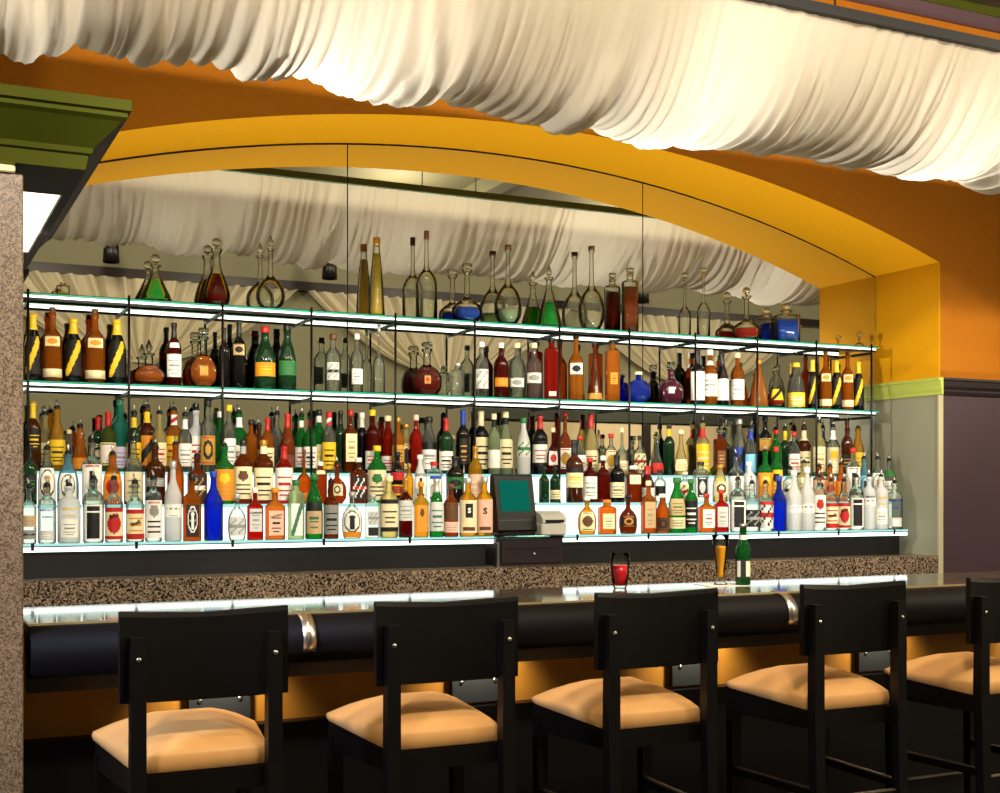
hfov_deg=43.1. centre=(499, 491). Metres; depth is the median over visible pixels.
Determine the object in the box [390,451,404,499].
bottle
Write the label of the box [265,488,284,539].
bottle
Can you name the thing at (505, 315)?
flask
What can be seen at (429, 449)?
bottle
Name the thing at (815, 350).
post
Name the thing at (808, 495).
bottle
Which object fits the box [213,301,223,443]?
post
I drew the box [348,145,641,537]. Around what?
mirror panel
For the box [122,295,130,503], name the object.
post
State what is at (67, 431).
bottle
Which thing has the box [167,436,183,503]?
bottle
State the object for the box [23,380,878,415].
glass shelf
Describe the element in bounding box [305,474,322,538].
bottle
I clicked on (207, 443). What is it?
bottle
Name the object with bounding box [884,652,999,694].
seat cushion
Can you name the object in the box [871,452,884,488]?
bottle
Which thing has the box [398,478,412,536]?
wine bottle
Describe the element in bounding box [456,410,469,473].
wine bottle
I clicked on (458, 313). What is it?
decanter
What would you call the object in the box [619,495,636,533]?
bottle
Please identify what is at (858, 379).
champagne bottle
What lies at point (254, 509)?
bottle
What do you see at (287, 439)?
bottle
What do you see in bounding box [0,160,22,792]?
granite pillar
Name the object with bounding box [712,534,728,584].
glass
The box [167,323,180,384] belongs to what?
bottle
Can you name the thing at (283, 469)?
bottle
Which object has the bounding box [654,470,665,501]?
bottle
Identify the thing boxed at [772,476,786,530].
bottle
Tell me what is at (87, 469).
bottle
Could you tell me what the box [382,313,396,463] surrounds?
post
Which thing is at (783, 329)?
decanter
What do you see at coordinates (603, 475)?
bottle
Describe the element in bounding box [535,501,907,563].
shelf
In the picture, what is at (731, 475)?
bottle
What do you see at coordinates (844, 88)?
drape
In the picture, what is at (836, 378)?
champagne bottle
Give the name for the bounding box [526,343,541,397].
liquor bottle
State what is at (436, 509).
bottle
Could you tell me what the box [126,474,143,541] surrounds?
bottle
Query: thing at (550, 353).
liquor bottle
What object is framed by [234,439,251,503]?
bottle
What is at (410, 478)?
bottle
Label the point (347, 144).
wall niche
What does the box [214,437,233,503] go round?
bottle
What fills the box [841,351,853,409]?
bottle
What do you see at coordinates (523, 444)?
bottle
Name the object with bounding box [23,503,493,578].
shelf
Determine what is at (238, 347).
wine bottle
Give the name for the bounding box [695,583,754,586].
paper napkin
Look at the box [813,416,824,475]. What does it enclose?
bottle
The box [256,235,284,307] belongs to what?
decanter
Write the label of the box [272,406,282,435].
bottle
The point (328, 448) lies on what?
bottle
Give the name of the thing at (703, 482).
liquor bottle
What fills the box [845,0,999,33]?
trim
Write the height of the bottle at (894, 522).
0.322 m
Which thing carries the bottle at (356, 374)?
on the glass shelf at (33, 383)
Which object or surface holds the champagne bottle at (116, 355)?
on the glass shelf at (33, 383)
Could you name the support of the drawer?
on the backsplash
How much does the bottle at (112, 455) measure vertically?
0.267 m
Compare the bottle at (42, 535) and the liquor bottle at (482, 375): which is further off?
the liquor bottle at (482, 375)
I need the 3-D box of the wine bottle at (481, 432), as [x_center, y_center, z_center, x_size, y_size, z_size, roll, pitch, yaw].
[-0.101,-0.264,6.734,0.083,0.339,0.085,0,0,-10]
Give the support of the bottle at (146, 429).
on the step
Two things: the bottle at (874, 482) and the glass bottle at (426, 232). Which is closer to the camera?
the glass bottle at (426, 232)
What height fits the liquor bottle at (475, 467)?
0.296 m
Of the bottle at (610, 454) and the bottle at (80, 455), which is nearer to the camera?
the bottle at (80, 455)
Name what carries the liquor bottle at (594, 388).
on the glass shelf at (33, 383)
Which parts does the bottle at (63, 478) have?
pour spout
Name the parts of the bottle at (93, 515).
pour spout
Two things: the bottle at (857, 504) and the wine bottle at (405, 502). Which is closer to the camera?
the wine bottle at (405, 502)
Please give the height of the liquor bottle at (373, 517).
0.216 m
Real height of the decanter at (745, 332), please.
0.313 m
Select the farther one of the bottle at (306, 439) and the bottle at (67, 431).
the bottle at (306, 439)
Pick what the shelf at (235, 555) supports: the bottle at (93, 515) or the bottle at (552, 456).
the bottle at (93, 515)
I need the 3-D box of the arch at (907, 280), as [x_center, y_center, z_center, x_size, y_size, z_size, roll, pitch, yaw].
[0.090,-1.244,6.588,5.326,1.175,0.545,0,0,-26]
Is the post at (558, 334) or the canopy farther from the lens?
the post at (558, 334)
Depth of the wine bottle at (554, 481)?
6.71 m
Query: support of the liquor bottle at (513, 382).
on the glass shelf at (33, 383)
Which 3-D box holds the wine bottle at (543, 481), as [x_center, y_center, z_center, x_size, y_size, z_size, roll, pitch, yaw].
[0.233,-0.039,6.699,0.055,0.191,0.056,0,0,-5]
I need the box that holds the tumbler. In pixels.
[610,552,629,588]
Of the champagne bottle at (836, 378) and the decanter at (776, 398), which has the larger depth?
the champagne bottle at (836, 378)
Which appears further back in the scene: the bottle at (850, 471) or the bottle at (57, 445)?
the bottle at (850, 471)
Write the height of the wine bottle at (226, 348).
0.292 m
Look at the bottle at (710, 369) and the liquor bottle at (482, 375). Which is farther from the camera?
the bottle at (710, 369)
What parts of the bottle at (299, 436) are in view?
pour spout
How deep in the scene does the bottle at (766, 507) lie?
7.16 m
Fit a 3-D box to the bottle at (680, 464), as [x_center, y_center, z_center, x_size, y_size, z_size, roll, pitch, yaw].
[1.028,-0.225,7.186,0.074,0.260,0.076,0,0,-2]
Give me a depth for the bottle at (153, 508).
5.69 m
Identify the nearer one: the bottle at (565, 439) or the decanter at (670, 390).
the bottle at (565, 439)
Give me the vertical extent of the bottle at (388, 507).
0.304 m
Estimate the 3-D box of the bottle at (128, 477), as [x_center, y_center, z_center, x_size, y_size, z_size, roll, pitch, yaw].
[-1.671,-0.112,5.766,0.085,0.337,0.087,0,0,-21]
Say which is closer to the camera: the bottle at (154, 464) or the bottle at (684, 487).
the bottle at (154, 464)
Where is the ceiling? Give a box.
[967,0,999,7]
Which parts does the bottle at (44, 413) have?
pour spout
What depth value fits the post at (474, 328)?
6.56 m
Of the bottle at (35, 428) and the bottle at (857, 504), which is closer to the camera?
the bottle at (35, 428)
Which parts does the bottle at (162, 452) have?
pour spout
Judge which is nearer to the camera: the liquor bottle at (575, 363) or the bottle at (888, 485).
the liquor bottle at (575, 363)
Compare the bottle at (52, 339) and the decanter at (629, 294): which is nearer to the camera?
the bottle at (52, 339)
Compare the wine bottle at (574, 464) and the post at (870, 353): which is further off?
the post at (870, 353)
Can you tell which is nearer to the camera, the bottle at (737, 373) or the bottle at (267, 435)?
the bottle at (267, 435)
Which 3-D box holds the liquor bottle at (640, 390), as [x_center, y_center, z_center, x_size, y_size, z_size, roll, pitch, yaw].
[0.778,-0.589,7.108,0.138,0.176,0.097,0,0,-4]
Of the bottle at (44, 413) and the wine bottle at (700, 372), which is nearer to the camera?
the bottle at (44, 413)
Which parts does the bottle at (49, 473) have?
pour spout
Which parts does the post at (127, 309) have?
post rod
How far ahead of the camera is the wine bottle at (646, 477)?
6.95 m
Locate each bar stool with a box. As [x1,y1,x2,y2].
[92,605,287,792]
[326,596,517,792]
[531,588,717,792]
[725,580,907,792]
[884,578,999,792]
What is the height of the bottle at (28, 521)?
0.286 m
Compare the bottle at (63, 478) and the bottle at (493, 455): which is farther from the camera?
the bottle at (493, 455)
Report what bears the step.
on the shelf at (235, 555)
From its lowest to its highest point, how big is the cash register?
0.315 m
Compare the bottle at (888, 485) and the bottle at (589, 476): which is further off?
the bottle at (888, 485)
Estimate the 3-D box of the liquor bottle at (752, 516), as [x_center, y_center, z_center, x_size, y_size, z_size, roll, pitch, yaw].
[1.426,0.065,7.156,0.092,0.316,0.094,0,0,2]
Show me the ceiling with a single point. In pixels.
(991, 3)
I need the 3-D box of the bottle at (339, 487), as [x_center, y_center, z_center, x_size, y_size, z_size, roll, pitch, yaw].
[-0.799,-0.061,6.202,0.093,0.235,0.056,0,0,-11]
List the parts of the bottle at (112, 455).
pour spout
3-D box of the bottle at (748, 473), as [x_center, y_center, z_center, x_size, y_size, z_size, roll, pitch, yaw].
[1.433,-0.059,7.276,0.080,0.232,0.082,0,0,5]
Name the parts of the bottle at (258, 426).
pour spout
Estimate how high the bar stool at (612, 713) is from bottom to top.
1.142 m
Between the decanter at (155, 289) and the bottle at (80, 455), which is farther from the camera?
the decanter at (155, 289)
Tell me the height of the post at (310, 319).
0.960 m
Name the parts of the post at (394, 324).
shelf arm, shelf arm, post rod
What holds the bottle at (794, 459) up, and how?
on the step
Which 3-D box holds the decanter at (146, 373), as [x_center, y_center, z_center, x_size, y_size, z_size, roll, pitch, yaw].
[-1.649,-0.607,5.940,0.149,0.213,0.089,0,0,-20]
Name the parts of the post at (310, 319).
shelf arm, shelf arm, post rod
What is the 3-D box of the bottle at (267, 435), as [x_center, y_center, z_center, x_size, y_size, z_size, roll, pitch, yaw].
[-1.130,-0.228,6.147,0.064,0.267,0.066,0,0,-12]
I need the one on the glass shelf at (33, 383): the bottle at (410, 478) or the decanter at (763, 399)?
the decanter at (763, 399)
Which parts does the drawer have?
glass, drawer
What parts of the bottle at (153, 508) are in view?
pour spout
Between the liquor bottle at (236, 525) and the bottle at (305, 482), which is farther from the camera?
the bottle at (305, 482)
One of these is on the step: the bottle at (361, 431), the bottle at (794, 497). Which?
the bottle at (361, 431)
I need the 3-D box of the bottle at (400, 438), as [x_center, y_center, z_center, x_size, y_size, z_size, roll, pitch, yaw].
[-0.519,-0.240,6.441,0.064,0.290,0.066,0,0,-9]
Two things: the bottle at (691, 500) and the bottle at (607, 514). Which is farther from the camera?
the bottle at (691, 500)
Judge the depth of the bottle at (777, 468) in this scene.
7.33 m
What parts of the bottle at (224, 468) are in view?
pour spout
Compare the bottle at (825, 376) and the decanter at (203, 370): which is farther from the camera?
the bottle at (825, 376)
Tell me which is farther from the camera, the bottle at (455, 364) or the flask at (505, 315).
the flask at (505, 315)
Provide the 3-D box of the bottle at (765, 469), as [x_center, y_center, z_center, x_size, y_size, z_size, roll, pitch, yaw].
[1.532,-0.109,7.306,0.088,0.330,0.090,0,0,3]
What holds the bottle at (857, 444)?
on the step
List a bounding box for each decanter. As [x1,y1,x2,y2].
[132,340,164,383]
[139,254,171,300]
[189,328,217,385]
[203,238,229,304]
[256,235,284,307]
[412,342,441,393]
[452,263,481,320]
[536,266,562,325]
[621,267,638,330]
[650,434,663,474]
[659,362,682,402]
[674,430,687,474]
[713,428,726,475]
[732,287,760,338]
[749,360,768,406]
[767,366,785,406]
[773,304,799,341]
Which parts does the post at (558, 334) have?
shelf arm, shelf arm, post rod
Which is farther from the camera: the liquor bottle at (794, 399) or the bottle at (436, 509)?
the liquor bottle at (794, 399)
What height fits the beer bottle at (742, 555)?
0.252 m
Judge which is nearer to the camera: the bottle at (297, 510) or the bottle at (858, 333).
the bottle at (297, 510)
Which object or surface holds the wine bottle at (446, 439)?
on the step
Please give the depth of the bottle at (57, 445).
5.70 m
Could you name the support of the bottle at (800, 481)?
on the shelf at (578, 548)
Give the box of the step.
[37,471,845,504]
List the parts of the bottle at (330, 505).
pour spout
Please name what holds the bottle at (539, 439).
on the step
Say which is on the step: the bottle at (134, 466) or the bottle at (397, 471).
the bottle at (134, 466)
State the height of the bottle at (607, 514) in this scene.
0.183 m
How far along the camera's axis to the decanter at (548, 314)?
6.82 m
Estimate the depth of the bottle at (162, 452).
5.91 m
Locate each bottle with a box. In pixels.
[23,446,36,504]
[23,478,36,543]
[24,313,41,379]
[25,402,40,470]
[38,440,55,504]
[38,477,55,543]
[41,406,49,465]
[43,307,61,380]
[48,400,65,470]
[57,445,78,503]
[57,477,80,542]
[64,318,82,381]
[65,430,73,449]
[71,418,87,470]
[82,433,101,504]
[83,470,103,542]
[85,309,104,381]
[91,417,100,463]
[100,412,115,470]
[103,446,121,504]
[105,470,122,541]
[107,319,126,382]
[111,398,127,471]
[124,430,142,503]
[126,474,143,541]
[127,405,140,471]
[139,399,155,471]
[145,437,164,503]
[145,470,161,541]
[152,405,166,471]
[164,460,181,540]
[165,402,182,471]
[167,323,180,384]
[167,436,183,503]
[178,407,191,471]
[183,473,200,540]
[187,402,204,471]
[187,448,206,503]
[200,399,215,470]
[204,470,222,540]
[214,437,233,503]
[216,412,225,464]
[218,328,229,386]
[224,405,235,464]
[228,494,245,539]
[230,405,246,465]
[232,320,245,387]
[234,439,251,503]
[244,420,257,471]
[247,488,262,539]
[254,326,275,388]
[254,439,272,503]
[256,418,261,456]
[261,418,273,472]
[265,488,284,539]
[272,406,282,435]
[275,446,292,503]
[278,324,295,388]
[280,414,294,472]
[288,480,303,538]
[295,408,304,472]
[296,450,310,503]
[303,407,316,472]
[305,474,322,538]
[313,410,325,469]
[313,461,326,503]
[322,412,335,472]
[323,474,338,538]
[325,333,340,390]
[327,456,346,503]
[335,411,344,472]
[342,492,361,537]
[343,409,357,472]
[349,457,367,502]
[351,334,362,391]
[357,413,365,471]
[365,409,379,472]
[365,493,379,537]
[368,237,384,314]
[368,446,385,502]
[373,325,384,392]
[380,476,397,537]
[381,416,392,472]
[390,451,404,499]
[392,417,403,468]
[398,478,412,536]
[402,424,409,468]
[405,464,413,501]
[410,415,421,473]
[413,482,428,536]
[414,455,425,499]
[416,230,436,317]
[422,417,436,473]
[425,462,442,499]
[429,479,443,536]
[439,418,452,473]
[443,484,458,536]
[446,456,463,502]
[451,363,463,394]
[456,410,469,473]
[459,478,476,535]
[468,446,481,497]
[473,411,487,473]
[476,342,488,395]
[476,476,492,535]
[488,414,499,473]
[494,343,507,396]
[500,412,512,473]
[509,343,524,397]
[517,418,529,473]
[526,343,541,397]
[532,415,547,473]
[539,467,548,502]
[544,338,557,398]
[547,428,557,473]
[550,467,559,502]
[561,412,570,474]
[566,440,582,502]
[568,335,583,399]
[577,436,585,471]
[578,497,595,533]
[583,458,596,502]
[584,414,597,470]
[587,341,601,399]
[596,446,607,471]
[596,456,609,501]
[598,500,616,533]
[604,434,616,470]
[605,340,619,400]
[610,455,624,501]
[616,428,627,472]
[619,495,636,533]
[625,465,641,501]
[626,372,650,401]
[633,436,646,468]
[640,481,656,532]
[642,466,654,497]
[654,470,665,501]
[657,494,669,532]
[663,424,674,474]
[668,478,685,532]
[680,472,688,497]
[684,479,697,532]
[690,350,704,403]
[693,462,708,496]
[696,416,709,475]
[697,267,709,335]
[698,494,715,531]
[704,350,716,404]
[712,465,727,501]
[713,490,728,531]
[717,353,728,404]
[728,449,743,501]
[730,472,745,531]
[731,353,743,405]
[732,419,744,472]
[735,524,750,584]
[744,462,755,501]
[745,421,755,475]
[746,476,759,531]
[757,445,772,500]
[759,416,771,466]
[759,476,773,530]
[770,430,781,464]
[770,447,782,493]
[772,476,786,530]
[781,422,790,475]
[783,462,792,495]
[786,470,801,530]
[787,362,804,407]
[788,432,799,475]
[797,420,810,475]
[797,456,810,490]
[800,467,814,530]
[807,360,814,407]
[812,460,825,494]
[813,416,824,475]
[813,470,825,530]
[819,350,831,408]
[823,474,838,529]
[826,420,839,475]
[826,460,835,501]
[832,361,841,408]
[835,458,846,500]
[838,474,850,529]
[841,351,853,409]
[841,415,852,475]
[846,448,859,500]
[849,470,863,529]
[853,422,864,475]
[854,362,863,409]
[855,331,863,345]
[860,452,867,497]
[863,470,875,529]
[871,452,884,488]
[875,470,888,529]
[884,454,895,499]
[889,476,902,528]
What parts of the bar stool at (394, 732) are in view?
leg, leg, seat frame, backrest, leg, leg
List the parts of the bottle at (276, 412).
pour spout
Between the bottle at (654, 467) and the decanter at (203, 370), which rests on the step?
the bottle at (654, 467)
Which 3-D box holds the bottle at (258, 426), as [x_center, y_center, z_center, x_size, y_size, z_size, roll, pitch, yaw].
[-1.184,-0.230,6.213,0.064,0.271,0.066,0,0,-12]
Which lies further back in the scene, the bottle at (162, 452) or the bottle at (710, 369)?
the bottle at (710, 369)
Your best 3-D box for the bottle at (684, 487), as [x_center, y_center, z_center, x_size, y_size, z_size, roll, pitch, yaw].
[1.036,-0.029,7.085,0.072,0.171,0.074,0,0,2]
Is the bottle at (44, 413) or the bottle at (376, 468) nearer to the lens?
the bottle at (44, 413)
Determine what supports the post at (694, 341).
on the shelf at (578, 548)
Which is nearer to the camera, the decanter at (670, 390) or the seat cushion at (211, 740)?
the seat cushion at (211, 740)
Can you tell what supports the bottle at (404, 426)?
on the step
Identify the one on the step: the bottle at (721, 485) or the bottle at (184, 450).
the bottle at (184, 450)
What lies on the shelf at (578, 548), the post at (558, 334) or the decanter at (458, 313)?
the post at (558, 334)
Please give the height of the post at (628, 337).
0.960 m
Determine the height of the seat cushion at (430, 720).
0.116 m
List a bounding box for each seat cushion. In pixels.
[92,707,263,773]
[326,691,496,750]
[531,677,699,729]
[725,663,888,709]
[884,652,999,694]
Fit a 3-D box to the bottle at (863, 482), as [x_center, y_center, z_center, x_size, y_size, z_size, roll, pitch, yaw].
[2.201,-0.094,7.645,0.077,0.300,0.079,0,0,4]
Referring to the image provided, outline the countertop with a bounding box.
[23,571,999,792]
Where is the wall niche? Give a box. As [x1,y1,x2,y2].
[99,143,874,474]
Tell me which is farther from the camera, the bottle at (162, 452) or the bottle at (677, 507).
the bottle at (677, 507)
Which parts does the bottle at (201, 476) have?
pour spout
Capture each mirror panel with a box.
[23,145,346,541]
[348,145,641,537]
[643,184,874,531]
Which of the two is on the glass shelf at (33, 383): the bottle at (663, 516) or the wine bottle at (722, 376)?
the wine bottle at (722, 376)
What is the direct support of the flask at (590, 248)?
on the glass shelf at (35, 296)
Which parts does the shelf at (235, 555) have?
riser panel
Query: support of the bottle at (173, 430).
on the step
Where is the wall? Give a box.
[0,0,999,572]
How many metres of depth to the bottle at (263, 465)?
6.00 m
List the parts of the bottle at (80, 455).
pour spout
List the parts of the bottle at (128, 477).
pour spout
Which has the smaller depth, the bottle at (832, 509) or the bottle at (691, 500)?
the bottle at (691, 500)
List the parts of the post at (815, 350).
shelf arm, shelf arm, post rod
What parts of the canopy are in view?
light panel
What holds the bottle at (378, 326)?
on the glass shelf at (33, 383)
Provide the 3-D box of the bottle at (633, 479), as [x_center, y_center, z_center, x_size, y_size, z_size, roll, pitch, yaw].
[0.731,-0.044,6.921,0.087,0.202,0.071,0,0,-11]
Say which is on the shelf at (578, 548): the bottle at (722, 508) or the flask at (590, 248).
the bottle at (722, 508)
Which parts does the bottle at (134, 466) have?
pour spout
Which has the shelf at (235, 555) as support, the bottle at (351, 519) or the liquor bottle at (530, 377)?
the bottle at (351, 519)
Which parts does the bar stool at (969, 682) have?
leg, foot rail, rail, seat frame, leg, leg, backrest, rail, foot rail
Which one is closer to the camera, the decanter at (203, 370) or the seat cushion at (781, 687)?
the seat cushion at (781, 687)
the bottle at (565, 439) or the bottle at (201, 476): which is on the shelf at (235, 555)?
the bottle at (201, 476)
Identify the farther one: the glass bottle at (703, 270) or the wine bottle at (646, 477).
the glass bottle at (703, 270)
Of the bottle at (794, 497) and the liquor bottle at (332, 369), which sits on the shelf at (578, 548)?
the bottle at (794, 497)
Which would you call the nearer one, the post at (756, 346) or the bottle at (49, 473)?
the bottle at (49, 473)
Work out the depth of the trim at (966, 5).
7.48 m
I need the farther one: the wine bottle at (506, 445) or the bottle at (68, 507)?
the wine bottle at (506, 445)
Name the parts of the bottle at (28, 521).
pour spout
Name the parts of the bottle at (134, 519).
pour spout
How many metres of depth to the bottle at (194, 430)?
6.05 m
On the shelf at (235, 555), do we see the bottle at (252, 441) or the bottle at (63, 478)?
the bottle at (63, 478)
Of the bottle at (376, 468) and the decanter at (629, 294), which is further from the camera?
the decanter at (629, 294)
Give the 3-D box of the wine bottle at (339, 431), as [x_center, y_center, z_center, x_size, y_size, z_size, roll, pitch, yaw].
[-0.807,-0.253,6.395,0.064,0.317,0.065,0,0,-10]
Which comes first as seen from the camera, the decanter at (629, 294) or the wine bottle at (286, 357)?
the wine bottle at (286, 357)
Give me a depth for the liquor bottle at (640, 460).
7.15 m
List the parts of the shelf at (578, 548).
riser panel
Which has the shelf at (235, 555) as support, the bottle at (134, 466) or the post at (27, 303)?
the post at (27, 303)
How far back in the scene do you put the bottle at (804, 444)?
7.64 m
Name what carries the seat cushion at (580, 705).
on the bar stool at (612, 713)
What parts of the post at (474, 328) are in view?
shelf arm, shelf arm, post rod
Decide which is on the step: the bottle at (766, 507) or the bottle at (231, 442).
the bottle at (231, 442)
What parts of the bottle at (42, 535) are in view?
pour spout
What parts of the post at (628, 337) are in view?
shelf arm, shelf arm, post rod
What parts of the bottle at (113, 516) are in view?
pour spout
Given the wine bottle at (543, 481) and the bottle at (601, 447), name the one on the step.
the bottle at (601, 447)
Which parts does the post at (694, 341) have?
shelf arm, shelf arm, post rod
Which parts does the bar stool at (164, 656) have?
leg, leg, seat frame, backrest, leg, leg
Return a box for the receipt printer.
[534,511,565,534]
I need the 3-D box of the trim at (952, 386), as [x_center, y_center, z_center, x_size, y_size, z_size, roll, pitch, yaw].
[2.705,-0.627,7.525,16.600,0.100,0.034,0,0,-26]
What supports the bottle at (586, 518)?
on the shelf at (578, 548)
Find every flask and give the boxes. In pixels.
[494,244,521,322]
[578,246,604,328]
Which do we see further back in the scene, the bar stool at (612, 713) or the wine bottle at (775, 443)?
the wine bottle at (775, 443)
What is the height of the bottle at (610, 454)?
0.233 m
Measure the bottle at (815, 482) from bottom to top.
0.248 m
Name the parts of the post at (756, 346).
shelf arm, shelf arm, post rod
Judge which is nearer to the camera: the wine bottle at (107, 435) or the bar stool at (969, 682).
the bar stool at (969, 682)
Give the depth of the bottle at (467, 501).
6.36 m
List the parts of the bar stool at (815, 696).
leg, rail, seat frame, leg, leg, backrest, rail, foot rail, leg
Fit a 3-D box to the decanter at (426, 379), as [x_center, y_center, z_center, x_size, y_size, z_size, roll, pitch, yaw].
[-0.378,-0.639,6.551,0.154,0.277,0.092,0,0,-9]
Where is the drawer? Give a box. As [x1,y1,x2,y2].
[485,535,563,565]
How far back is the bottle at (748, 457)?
7.38 m
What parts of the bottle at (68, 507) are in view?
pour spout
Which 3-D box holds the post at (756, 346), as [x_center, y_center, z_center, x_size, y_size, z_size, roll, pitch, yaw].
[1.460,-0.423,7.428,0.016,0.960,0.186,0,0,-26]
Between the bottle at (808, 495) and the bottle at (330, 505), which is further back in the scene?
the bottle at (808, 495)
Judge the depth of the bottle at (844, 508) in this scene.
7.42 m
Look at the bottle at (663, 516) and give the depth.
6.87 m
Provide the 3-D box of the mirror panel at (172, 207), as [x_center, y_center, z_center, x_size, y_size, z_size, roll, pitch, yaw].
[-1.599,-0.699,6.071,1.812,2.149,0.004,0,0,-26]
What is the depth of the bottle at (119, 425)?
5.89 m
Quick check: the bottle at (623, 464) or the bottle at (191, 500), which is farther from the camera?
the bottle at (623, 464)
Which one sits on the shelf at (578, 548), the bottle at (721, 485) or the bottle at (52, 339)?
the bottle at (721, 485)
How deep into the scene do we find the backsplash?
6.06 m
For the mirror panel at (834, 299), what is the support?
attached to the wall niche
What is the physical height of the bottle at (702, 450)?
0.349 m
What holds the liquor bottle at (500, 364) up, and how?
on the glass shelf at (33, 383)
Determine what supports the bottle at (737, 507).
on the shelf at (578, 548)
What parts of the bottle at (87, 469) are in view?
pour spout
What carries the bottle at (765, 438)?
on the step
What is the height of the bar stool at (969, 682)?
1.142 m
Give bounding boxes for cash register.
[490,474,536,535]
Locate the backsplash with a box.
[23,553,937,606]
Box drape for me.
[0,0,999,194]
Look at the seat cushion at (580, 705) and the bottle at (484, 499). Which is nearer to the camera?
the seat cushion at (580, 705)
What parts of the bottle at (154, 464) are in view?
pour spout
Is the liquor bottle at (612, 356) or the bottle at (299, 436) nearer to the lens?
the bottle at (299, 436)
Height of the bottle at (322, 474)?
0.205 m
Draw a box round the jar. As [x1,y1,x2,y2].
[56,282,69,294]
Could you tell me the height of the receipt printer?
0.125 m
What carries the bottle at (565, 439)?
on the step
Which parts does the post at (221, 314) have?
shelf arm, post rod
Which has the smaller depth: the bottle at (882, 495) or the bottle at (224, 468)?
the bottle at (224, 468)
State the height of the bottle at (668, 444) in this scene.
0.298 m
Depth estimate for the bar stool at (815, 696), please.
4.35 m
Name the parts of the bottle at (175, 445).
pour spout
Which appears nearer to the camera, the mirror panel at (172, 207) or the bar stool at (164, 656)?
the bar stool at (164, 656)
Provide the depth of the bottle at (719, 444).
7.28 m
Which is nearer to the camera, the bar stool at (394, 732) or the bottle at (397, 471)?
the bar stool at (394, 732)
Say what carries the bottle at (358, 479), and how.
on the shelf at (235, 555)
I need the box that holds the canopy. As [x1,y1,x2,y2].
[0,83,131,269]
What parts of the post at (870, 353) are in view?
shelf arm, shelf arm, post rod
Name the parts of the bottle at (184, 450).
pour spout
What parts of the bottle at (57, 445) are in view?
pour spout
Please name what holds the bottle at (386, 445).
on the step
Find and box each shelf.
[23,292,878,351]
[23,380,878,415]
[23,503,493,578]
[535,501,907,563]
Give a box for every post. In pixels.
[23,289,29,445]
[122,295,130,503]
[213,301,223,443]
[300,307,312,473]
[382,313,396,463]
[460,318,475,445]
[543,324,560,502]
[612,328,629,472]
[677,332,695,493]
[738,337,758,501]
[797,340,817,475]
[851,344,872,475]
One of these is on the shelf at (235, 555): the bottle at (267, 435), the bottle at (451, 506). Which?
the bottle at (451, 506)
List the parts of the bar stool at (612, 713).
leg, leg, seat frame, leg, backrest, rail, leg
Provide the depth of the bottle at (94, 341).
5.80 m
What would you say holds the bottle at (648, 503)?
on the shelf at (578, 548)
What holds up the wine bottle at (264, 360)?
on the glass shelf at (33, 383)
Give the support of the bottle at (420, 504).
on the shelf at (235, 555)
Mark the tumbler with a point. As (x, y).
(619, 573)
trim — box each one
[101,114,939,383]
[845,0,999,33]
[873,377,943,400]
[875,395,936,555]
[921,0,999,17]
[937,395,942,572]
[941,377,999,396]
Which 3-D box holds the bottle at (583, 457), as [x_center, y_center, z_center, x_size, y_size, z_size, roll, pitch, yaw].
[0.437,-0.201,6.901,0.064,0.214,0.066,0,0,-5]
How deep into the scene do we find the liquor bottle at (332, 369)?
6.32 m
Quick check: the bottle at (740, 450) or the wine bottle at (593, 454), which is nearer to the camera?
the wine bottle at (593, 454)
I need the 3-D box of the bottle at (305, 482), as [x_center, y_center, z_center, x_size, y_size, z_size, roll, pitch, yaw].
[-0.950,-0.075,6.130,0.073,0.263,0.075,0,0,-10]
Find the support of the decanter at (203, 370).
on the glass shelf at (33, 383)
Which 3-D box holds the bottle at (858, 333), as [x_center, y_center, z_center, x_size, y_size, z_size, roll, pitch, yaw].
[2.213,-0.942,7.796,0.056,0.102,0.057,0,0,4]
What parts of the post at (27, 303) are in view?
post rod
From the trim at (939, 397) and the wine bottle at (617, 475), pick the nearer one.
the wine bottle at (617, 475)
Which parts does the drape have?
rail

